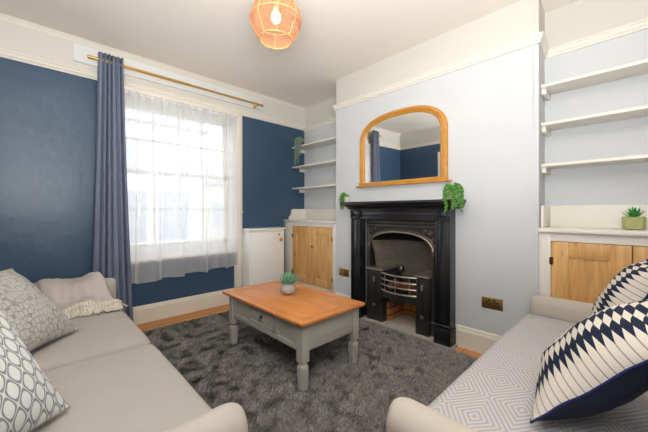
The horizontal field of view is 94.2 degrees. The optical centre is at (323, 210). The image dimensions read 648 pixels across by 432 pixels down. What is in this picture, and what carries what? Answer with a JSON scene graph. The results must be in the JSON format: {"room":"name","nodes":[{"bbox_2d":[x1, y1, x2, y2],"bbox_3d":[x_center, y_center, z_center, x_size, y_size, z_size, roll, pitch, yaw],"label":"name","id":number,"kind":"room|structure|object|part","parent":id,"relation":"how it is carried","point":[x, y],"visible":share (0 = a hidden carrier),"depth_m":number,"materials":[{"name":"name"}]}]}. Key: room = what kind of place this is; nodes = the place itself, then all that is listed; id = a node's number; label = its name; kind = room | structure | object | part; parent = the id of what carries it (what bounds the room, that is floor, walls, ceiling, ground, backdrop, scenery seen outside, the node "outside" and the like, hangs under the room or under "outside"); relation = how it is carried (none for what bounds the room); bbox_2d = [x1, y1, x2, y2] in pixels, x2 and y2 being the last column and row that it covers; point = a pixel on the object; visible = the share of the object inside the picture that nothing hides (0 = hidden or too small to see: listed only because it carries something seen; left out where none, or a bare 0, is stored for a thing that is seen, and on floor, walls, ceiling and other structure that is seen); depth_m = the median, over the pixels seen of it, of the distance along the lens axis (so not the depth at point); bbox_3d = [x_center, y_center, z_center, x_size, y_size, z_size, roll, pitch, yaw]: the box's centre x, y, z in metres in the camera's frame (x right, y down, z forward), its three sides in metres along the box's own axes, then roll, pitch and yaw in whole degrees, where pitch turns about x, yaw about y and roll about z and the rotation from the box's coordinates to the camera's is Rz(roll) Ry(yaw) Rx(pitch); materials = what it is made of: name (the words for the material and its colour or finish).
{"room":"living room","nodes":[
{"label":"living room","id":0,"kind":"room"},
{"bbox_2d":[0,20,303,306],"bbox_3d":[-1.557,-0.200,3.355,3.580,2.600,0.250,0,0,-44],"label":"wall","id":1,"kind":"structure","parent":0,"point":[48,116],"depth_m":2.56,"materials":[{"name":"blue paint"}]},
{"bbox_2d":[0,48,305,129],"bbox_3d":[-1.476,-1.206,3.238,3.335,0.062,0.030,0,0,-44],"label":"trim","id":2,"kind":"structure","parent":1,"relation":"attached to","point":[7,54],"depth_m":2.92,"materials":[{"name":"beige paint"}]},
{"bbox_2d":[0,13,305,110],"bbox_3d":[-1.473,-1.478,3.235,3.335,0.040,0.040,0,0,-44],"label":"trim","id":3,"kind":"structure","parent":1,"relation":"attached to","point":[4,17],"depth_m":2.86,"materials":[{"name":"beige paint"}]},
{"bbox_2d":[73,43,262,110],"bbox_3d":[-1.477,-1.370,3.243,1.889,0.150,0.022,0,0,-44],"label":"trim","id":4,"kind":"structure","parent":1,"relation":"attached to","point":[80,52],"depth_m":3.12,"materials":[{"name":"white paint"}]},
{"bbox_2d":[87,54,263,107],"bbox_3d":[-1.422,-1.321,3.215,1.758,0.051,0.095,0,0,-44],"label":"pole","id":5,"kind":"object","parent":1,"relation":"attached to","point":[88,55],"visible":0.8,"depth_m":3.07,"materials":[{"name":"gold metal"}]},
{"bbox_2d":[92,52,132,320],"bbox_3d":[-1.898,-0.160,2.701,0.324,2.460,0.076,0,0,-44],"label":"curtain","id":6,"kind":"object","parent":5,"relation":"hanging from","point":[111,239],"visible":0.88,"depth_m":2.69,"materials":[{"name":"fabric"}]},
{"bbox_2d":[124,86,241,287],"bbox_3d":[-1.565,-0.123,3.305,1.340,2.103,0.290,0,0,-44],"label":"window","id":7,"kind":"structure","parent":1,"relation":"in","point":[237,268],"depth_m":3.63,"materials":[{"name":"beige paint"}]},
{"bbox_2d":[124,89,237,283],"bbox_3d":[-1.439,-0.220,3.190,1.182,1.836,0.051,0,0,-44],"label":"curtain","id":8,"kind":"object","parent":7,"relation":"hanging from","point":[182,182],"visible":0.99,"depth_m":3.13,"materials":[{"name":"white fabric"}]},
{"bbox_2d":[133,287,239,324],"bbox_3d":[-1.849,1.014,2.886,2.310,0.172,0.020,0,0,-44],"label":"baseboard","id":9,"kind":"structure","parent":1,"relation":"attached to","point":[175,307],"depth_m":3.17,"materials":[{"name":"beige paint"}]},
{"bbox_2d":[0,0,579,107],"bbox_3d":[-0.213,-1.550,1.963,3.580,0.100,4.220,0,0,-44],"label":"ceiling","id":10,"kind":"structure","parent":0,"point":[335,40],"depth_m":2.50,"materials":[{"name":"paint"}]},
{"bbox_2d":[249,0,301,48],"bbox_3d":[-0.281,-1.248,1.759,0.301,0.503,0.301,0,0,38],"label":"pendant lamp","id":11,"kind":"object","parent":10,"relation":"hanging from","point":[275,16],"visible":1,"depth_m":1.71,"materials":[{"name":"brown wicker"}]},
{"bbox_3d":[-0.281,-1.139,1.759,0.058,0.084,0.058,0,0,-44],"label":"bulb","id":12,"kind":"part","parent":11,"relation":"part of","materials":[{"name":"beige glass"}]},
{"bbox_2d":[137,304,482,357],"bbox_3d":[-0.126,1.150,1.873,3.580,0.100,3.970,0,0,-44],"label":"floor","id":13,"kind":"structure","parent":0,"point":[148,326],"depth_m":3.05,"materials":[{"name":"brown wood"}]},
{"bbox_2d":[30,278,247,431],"bbox_3d":[-1.353,0.720,1.423,0.970,0.761,2.333,0,0,-44],"label":"sofa","id":14,"kind":"object","parent":13,"relation":"on","point":[111,376],"visible":0.74,"depth_m":1.15,"materials":[{"name":"grey fabric"}]},
{"bbox_2d":[0,311,70,431],"bbox_3d":[-0.979,0.465,0.764,0.309,0.360,0.455,0,0,2],"label":"cushion","id":15,"kind":"object","parent":14,"relation":"on","point":[28,399],"visible":1,"depth_m":0.86,"materials":[{"name":"grey fabric"}]},
{"bbox_2d":[0,268,77,351],"bbox_3d":[-1.486,0.476,1.397,0.340,0.348,0.475,0,0,-6],"label":"cushion","id":16,"kind":"object","parent":14,"relation":"on","point":[37,320],"visible":0.86,"depth_m":1.43,"materials":[{"name":"grey fabric"}]},
{"bbox_2d":[33,272,127,318],"bbox_3d":[-1.783,0.600,2.107,0.572,0.212,0.750,0,0,-44],"label":"cushion","id":17,"kind":"object","parent":14,"relation":"on","point":[88,294],"visible":0.79,"depth_m":2.14,"materials":[{"name":"beige fabric"}]},
{"bbox_2d":[30,309,150,370],"bbox_3d":[-1.604,0.748,1.777,0.762,0.177,1.215,0,0,-44],"label":"seat cushion","id":18,"kind":"object","parent":14,"relation":"on","point":[103,333],"depth_m":1.56,"materials":[{"name":"grey fabric"}]},
{"bbox_3d":[-2.115,0.780,2.219,0.960,0.440,0.130,0,0,-44],"label":"arm","id":19,"kind":"part","parent":14,"relation":"part of","materials":[{"name":"grey fabric"}]},
{"bbox_2d":[31,344,210,431],"bbox_3d":[-0.876,0.748,1.024,0.762,0.177,0.840,0,0,-44],"label":"seat cushion","id":20,"kind":"object","parent":14,"relation":"on","point":[134,389],"depth_m":1.09,"materials":[{"name":"grey fabric"}]},
{"bbox_3d":[-0.595,0.797,0.624,0.932,0.406,0.130,0,0,-44],"label":"arm","id":21,"kind":"part","parent":14,"relation":"part of","materials":[{"name":"grey fabric"}]},
{"bbox_2d":[242,227,285,286],"bbox_3d":[-0.754,0.657,3.800,0.540,0.885,0.224,0,0,-44],"label":"base cabinet","id":22,"kind":"object","parent":13,"relation":"on","point":[262,248],"visible":0.71,"depth_m":3.69,"materials":[{"name":"white paint"}]},
{"bbox_3d":[-0.708,0.636,3.752,0.466,0.757,0.020,0,0,-44],"label":"door","id":23,"kind":"part","parent":22,"relation":"part of","materials":[{"name":"white paint"}]},
{"bbox_2d":[284,209,335,293],"bbox_3d":[-0.081,0.536,3.925,0.372,1.128,0.978,0,0,-44],"label":"base cabinet","id":24,"kind":"object","parent":13,"relation":"on","point":[310,234],"visible":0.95,"depth_m":3.81,"materials":[{"name":"beige paint"}]},
{"bbox_3d":[-0.289,0.564,3.916,0.008,0.558,0.201,0,0,-44],"label":"panel moulding","id":25,"kind":"part","parent":24,"relation":"part of","materials":[{"name":"brown wood"}]},
{"bbox_3d":[-0.287,0.564,3.918,0.022,0.728,0.371,0,0,-44],"label":"door","id":26,"kind":"part","parent":24,"relation":"part of","materials":[{"name":"brown wood"}]},
{"bbox_3d":[-0.283,0.564,3.921,0.006,0.562,0.205,0,0,-44],"label":"panel","id":27,"kind":"part","parent":24,"relation":"part of","materials":[{"name":"brown wood"}]},
{"bbox_3d":[-0.025,0.564,3.646,0.022,0.728,0.376,0,0,-44],"label":"door","id":28,"kind":"part","parent":24,"relation":"part of","materials":[{"name":"brown wood"}]},
{"bbox_3d":[-0.027,0.564,3.644,0.008,0.558,0.206,0,0,-44],"label":"panel moulding","id":29,"kind":"part","parent":24,"relation":"part of","materials":[{"name":"brown wood"}]},
{"bbox_3d":[-0.021,0.564,3.650,0.006,0.562,0.210,0,0,-44],"label":"panel","id":30,"kind":"part","parent":24,"relation":"part of","materials":[{"name":"brown wood"}]},
{"bbox_2d":[142,311,478,431],"bbox_3d":[-0.233,1.085,2.321,1.862,0.028,2.543,0,0,-44],"label":"rug","id":31,"kind":"object","parent":13,"relation":"on","point":[257,373],"visible":0.57,"depth_m":2.01,"materials":[{"name":"grey carpet"}]},
{"bbox_2d":[222,280,364,390],"bbox_3d":[-0.276,0.880,2.364,0.608,0.422,1.040,0,0,-44],"label":"coffee table","id":32,"kind":"object","parent":31,"relation":"on","point":[304,320],"visible":0.97,"depth_m":2.11,"materials":[{"name":"orange wood"}]},
{"bbox_3d":[-0.745,0.892,2.489,0.060,0.398,0.060,0,0,-44],"label":"leg","id":33,"kind":"part","parent":32,"relation":"part of","materials":[{"name":"beige paint"}]},
{"bbox_3d":[-0.446,0.771,2.163,0.020,0.113,0.326,0,0,-44],"label":"drawer","id":34,"kind":"part","parent":32,"relation":"part of","materials":[{"name":"beige paint"}]},
{"bbox_2d":[277,271,299,294],"bbox_3d":[-0.294,0.580,2.434,0.200,0.178,0.214,0,0,1],"label":"potted succulent","id":35,"kind":"object","parent":32,"relation":"on","point":[288,287],"visible":1,"depth_m":2.40,"materials":[{"name":"plant"}]},
{"bbox_2d":[281,283,295,294],"bbox_3d":[-0.291,0.627,2.437,0.122,0.083,0.122,0,0,-44],"label":"pot","id":36,"kind":"object","parent":35,"relation":"attached to","point":[286,288],"depth_m":2.39,"materials":[{"name":"ceramic"}]},
{"bbox_3d":[-0.130,0.892,1.852,0.060,0.398,0.060,0,0,-44],"label":"leg","id":37,"kind":"part","parent":32,"relation":"part of","materials":[{"name":"beige paint"}]},
{"bbox_3d":[0.212,0.892,2.183,0.060,0.398,0.060,0,0,-44],"label":"leg","id":38,"kind":"part","parent":32,"relation":"part of","materials":[{"name":"beige paint"}]},
{"bbox_2d":[340,199,465,349],"bbox_3d":[0.807,0.504,2.928,0.629,1.192,1.200,0,0,-44],"label":"fireplace","id":39,"kind":"object","parent":13,"relation":"on","point":[413,242],"visible":0.97,"depth_m":2.85,"materials":[{"name":"black metal"}]},
{"bbox_2d":[338,192,348,209],"bbox_3d":[0.199,-0.102,3.153,0.122,0.190,0.114,0,0,-44],"label":"trailing plant","id":40,"kind":"object","parent":39,"relation":"on","point":[343,196],"visible":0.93,"depth_m":3.13,"materials":[{"name":"green plant"}]},
{"bbox_3d":[0.637,0.577,3.132,0.412,0.017,0.207,0,0,-44],"label":"hob plate","id":41,"kind":"part","parent":39,"relation":"part of","materials":[{"name":"metal"}]},
{"bbox_2d":[367,268,402,321],"bbox_3d":[0.641,0.843,3.136,0.400,0.515,0.191,0,0,-44],"label":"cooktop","id":42,"kind":"object","parent":39,"relation":"in","point":[379,309],"depth_m":2.99,"materials":[{"name":"black metal"}]},
{"bbox_3d":[0.728,0.591,2.867,0.020,1.019,0.798,0,0,-44],"label":"register plate","id":43,"kind":"part","parent":39,"relation":"part of","materials":[{"name":"black metal"}]},
{"bbox_3d":[0.708,0.275,2.866,0.020,0.167,0.708,0,0,-44],"label":"arch moulding","id":44,"kind":"part","parent":39,"relation":"part of","materials":[{"name":"metal"}]},
{"bbox_3d":[0.759,0.646,2.957,0.068,0.248,0.068,0,0,-44],"label":"damper knob","id":45,"kind":"part","parent":39,"relation":"part of","materials":[{"name":"black metal"}]},
{"bbox_2d":[340,199,465,208],"bbox_3d":[0.653,-0.055,2.778,0.199,0.074,1.200,0,0,-44],"label":"mantel shelf","id":46,"kind":"object","parent":39,"relation":"attached to","point":[436,203],"depth_m":2.64,"materials":[{"name":"wood"}]},
{"bbox_2d":[402,282,408,288],"bbox_3d":[0.764,0.694,2.807,0.076,0.070,0.070,0,0,-44],"label":"coal","id":47,"kind":"object","parent":39,"relation":"on","point":[403,285],"visible":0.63,"depth_m":2.78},
{"bbox_3d":[0.993,0.577,2.763,0.412,0.017,0.144,0,0,-44],"label":"hob plate","id":48,"kind":"part","parent":39,"relation":"part of","materials":[{"name":"metal"}]},
{"bbox_2d":[415,277,431,336],"bbox_3d":[0.997,0.843,2.768,0.400,0.515,0.134,0,0,-44],"label":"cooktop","id":49,"kind":"object","parent":39,"relation":"in","point":[423,298],"depth_m":2.62,"materials":[{"name":"black metal"}]},
{"bbox_2d":[442,182,465,212],"bbox_3d":[0.989,-0.104,2.316,0.123,0.235,0.167,0,0,-44],"label":"trailing plant","id":50,"kind":"object","parent":39,"relation":"on","point":[453,192],"visible":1,"depth_m":2.28,"materials":[{"name":"green plant"}]},
{"bbox_2d":[386,295,593,431],"bbox_3d":[1.120,0.709,1.169,1.690,0.781,0.965,0,0,-44],"label":"sofa","id":51,"kind":"object","parent":13,"relation":"on","point":[404,414],"visible":0.26,"depth_m":0.92,"materials":[{"name":"beige fabric"}]},
{"bbox_3d":[0.552,0.796,0.634,0.130,0.408,0.945,0,0,-44],"label":"arm","id":52,"kind":"part","parent":51,"relation":"part of","materials":[{"name":"beige fabric"}]},
{"bbox_2d":[427,314,647,431],"bbox_3d":[1.052,0.787,1.250,1.441,0.242,0.717,0,0,-44],"label":"throw","id":53,"kind":"object","parent":51,"relation":"on","point":[496,393],"visible":0.62,"depth_m":1.10,"materials":[{"name":"grey fabric"}]},
{"bbox_2d":[530,299,647,423],"bbox_3d":[0.901,0.470,0.974,0.474,0.357,0.342,0,0,-44],"label":"cushion","id":54,"kind":"object","parent":53,"relation":"on","point":[599,364],"visible":1,"depth_m":0.86,"materials":[{"name":"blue fabric"}]},
{"bbox_2d":[591,259,647,315],"bbox_3d":[1.367,0.429,1.355,0.475,0.435,0.257,0,0,-44],"label":"cushion","id":55,"kind":"object","parent":53,"relation":"on","point":[630,285],"visible":0.3,"depth_m":1.25,"materials":[{"name":"blue fabric"}]},
{"bbox_3d":[1.700,0.777,1.702,0.115,0.445,0.887,0,0,-44],"label":"arm","id":56,"kind":"part","parent":51,"relation":"part of","materials":[{"name":"beige fabric"}]},
{"bbox_2d":[538,205,647,303],"bbox_3d":[1.891,0.530,1.835,0.329,1.140,0.911,0,0,-44],"label":"base cabinet","id":57,"kind":"object","parent":13,"relation":"on","point":[582,248],"visible":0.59,"depth_m":1.95,"materials":[{"name":"beige paint"}]},
{"bbox_3d":[1.665,0.581,1.892,0.008,0.574,0.200,0,0,-44],"label":"panel moulding","id":58,"kind":"part","parent":57,"relation":"part of","materials":[{"name":"brown wood"}]},
{"bbox_3d":[1.670,0.581,1.898,0.006,0.578,0.204,0,0,-44],"label":"panel","id":59,"kind":"part","parent":57,"relation":"part of","materials":[{"name":"brown wood"}]},
{"bbox_3d":[1.667,0.581,1.895,0.022,0.754,0.380,0,0,-44],"label":"door","id":60,"kind":"part","parent":57,"relation":"part of","materials":[{"name":"brown wood"}]},
{"bbox_2d":[622,207,646,229],"bbox_3d":[1.908,0.042,1.855,0.125,0.145,0.129,0,0,12],"label":"potted succulent","id":61,"kind":"object","parent":57,"relation":"on","point":[633,221],"visible":1,"depth_m":1.83,"materials":[{"name":"green ceramic"}]},
{"bbox_2d":[622,217,646,229],"bbox_3d":[1.908,0.075,1.853,0.100,0.080,0.100,0,0,24],"label":"pot","id":62,"kind":"object","parent":61,"relation":"attached to","point":[628,223],"depth_m":1.82,"materials":[{"name":"green ceramic"}]},
{"bbox_3d":[1.933,0.581,1.619,0.022,0.754,0.379,0,0,-44],"label":"door","id":63,"kind":"part","parent":57,"relation":"part of","materials":[{"name":"brown wood"}]},
{"bbox_2d":[304,0,647,335],"bbox_3d":[0.964,-0.200,2.961,0.500,2.600,3.820,0,0,-44],"label":"wall","id":64,"kind":"structure","parent":0,"point":[495,109],"depth_m":2.26,"materials":[{"name":"grey paint"}]},
{"bbox_2d":[292,160,335,172],"bbox_3d":[-0.030,-0.592,3.975,0.230,0.060,0.978,0,0,-44],"label":"wall shelf","id":65,"kind":"object","parent":64,"relation":"attached to","point":[302,168],"visible":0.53,"depth_m":3.99,"materials":[{"name":"beige paint"}]},
{"bbox_2d":[292,184,335,192],"bbox_3d":[-0.030,-0.295,3.975,0.230,0.060,0.978,0,0,-44],"label":"wall shelf","id":66,"kind":"object","parent":64,"relation":"attached to","point":[301,189],"visible":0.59,"depth_m":4.04,"materials":[{"name":"beige paint"}]},
{"bbox_2d":[292,137,335,153],"bbox_3d":[-0.030,-0.870,3.975,0.230,0.060,0.978,0,0,-44],"label":"wall shelf","id":67,"kind":"object","parent":64,"relation":"attached to","point":[330,141],"visible":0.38,"depth_m":3.98,"materials":[{"name":"beige paint"}]},
{"bbox_2d":[294,137,303,164],"bbox_3d":[-0.333,-0.826,4.141,0.150,0.386,0.143,0,0,-24],"label":"trailing plant","id":68,"kind":"object","parent":67,"relation":"on","point":[300,141],"visible":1,"depth_m":4.10,"materials":[{"name":"green plant"}]},
{"bbox_2d":[335,292,350,298],"bbox_3d":[0.235,1.014,3.341,0.020,0.172,0.300,0,0,-44],"label":"baseboard","id":69,"kind":"structure","parent":64,"relation":"attached to","point":[336,293],"depth_m":3.36,"materials":[{"name":"beige paint"}]},
{"bbox_2d":[339,268,348,276],"bbox_3d":[0.219,0.685,3.365,0.010,0.086,0.146,0,0,-44],"label":"wall socket","id":70,"kind":"object","parent":64,"relation":"attached to","point":[343,272],"visible":1,"depth_m":3.36,"materials":[{"name":"gold metal"}]},
{"bbox_2d":[356,105,451,187],"bbox_3d":[0.699,-0.603,2.837,0.050,0.715,1.000,0,0,-44],"label":"mirror","id":71,"kind":"object","parent":64,"relation":"attached to","point":[407,145],"visible":1,"depth_m":2.79,"materials":[{"name":"brown wood"}]},
{"bbox_2d":[365,112,439,182],"bbox_3d":[0.707,-0.595,2.844,0.010,0.620,0.820,0,0,-44],"label":"mirror glass","id":72,"kind":"object","parent":71,"relation":"on","point":[401,147],"depth_m":2.81,"materials":[{"name":"silver mirror"}]},
{"bbox_2d":[303,18,647,131],"bbox_3d":[0.901,-1.186,2.900,0.385,0.062,3.820,0,0,-44],"label":"trim","id":73,"kind":"structure","parent":64,"relation":"attached to","point":[640,25],"depth_m":2.24,"materials":[{"name":"beige paint"}]},
{"bbox_2d":[456,324,501,353],"bbox_3d":[1.276,1.014,2.263,0.020,0.172,0.557,0,0,-44],"label":"baseboard","id":74,"kind":"structure","parent":64,"relation":"attached to","point":[468,338],"depth_m":2.35,"materials":[{"name":"beige paint"}]},
{"bbox_2d":[482,296,502,310],"bbox_3d":[1.270,0.700,2.276,0.010,0.086,0.146,0,0,-44],"label":"wall socket","id":75,"kind":"object","parent":64,"relation":"attached to","point":[487,302],"visible":1,"depth_m":2.27,"materials":[{"name":"gold metal"}]},
{"bbox_2d":[541,59,647,100],"bbox_3d":[1.930,-0.862,1.878,0.215,0.060,0.918,0,0,-44],"label":"wall shelf","id":76,"kind":"object","parent":64,"relation":"attached to","point":[640,67],"visible":1,"depth_m":1.98,"materials":[{"name":"beige paint"}]},
{"bbox_2d":[541,105,647,136],"bbox_3d":[1.930,-0.592,1.878,0.215,0.060,0.918,0,0,-44],"label":"wall shelf","id":77,"kind":"object","parent":64,"relation":"attached to","point":[640,111],"visible":1,"depth_m":1.98,"materials":[{"name":"beige paint"}]},
{"bbox_2d":[541,154,647,174],"bbox_3d":[1.930,-0.302,1.878,0.215,0.060,0.918,0,0,-44],"label":"wall shelf","id":78,"kind":"object","parent":64,"relation":"attached to","point":[546,168],"visible":1,"depth_m":1.98,"materials":[{"name":"beige paint"}]}
]}

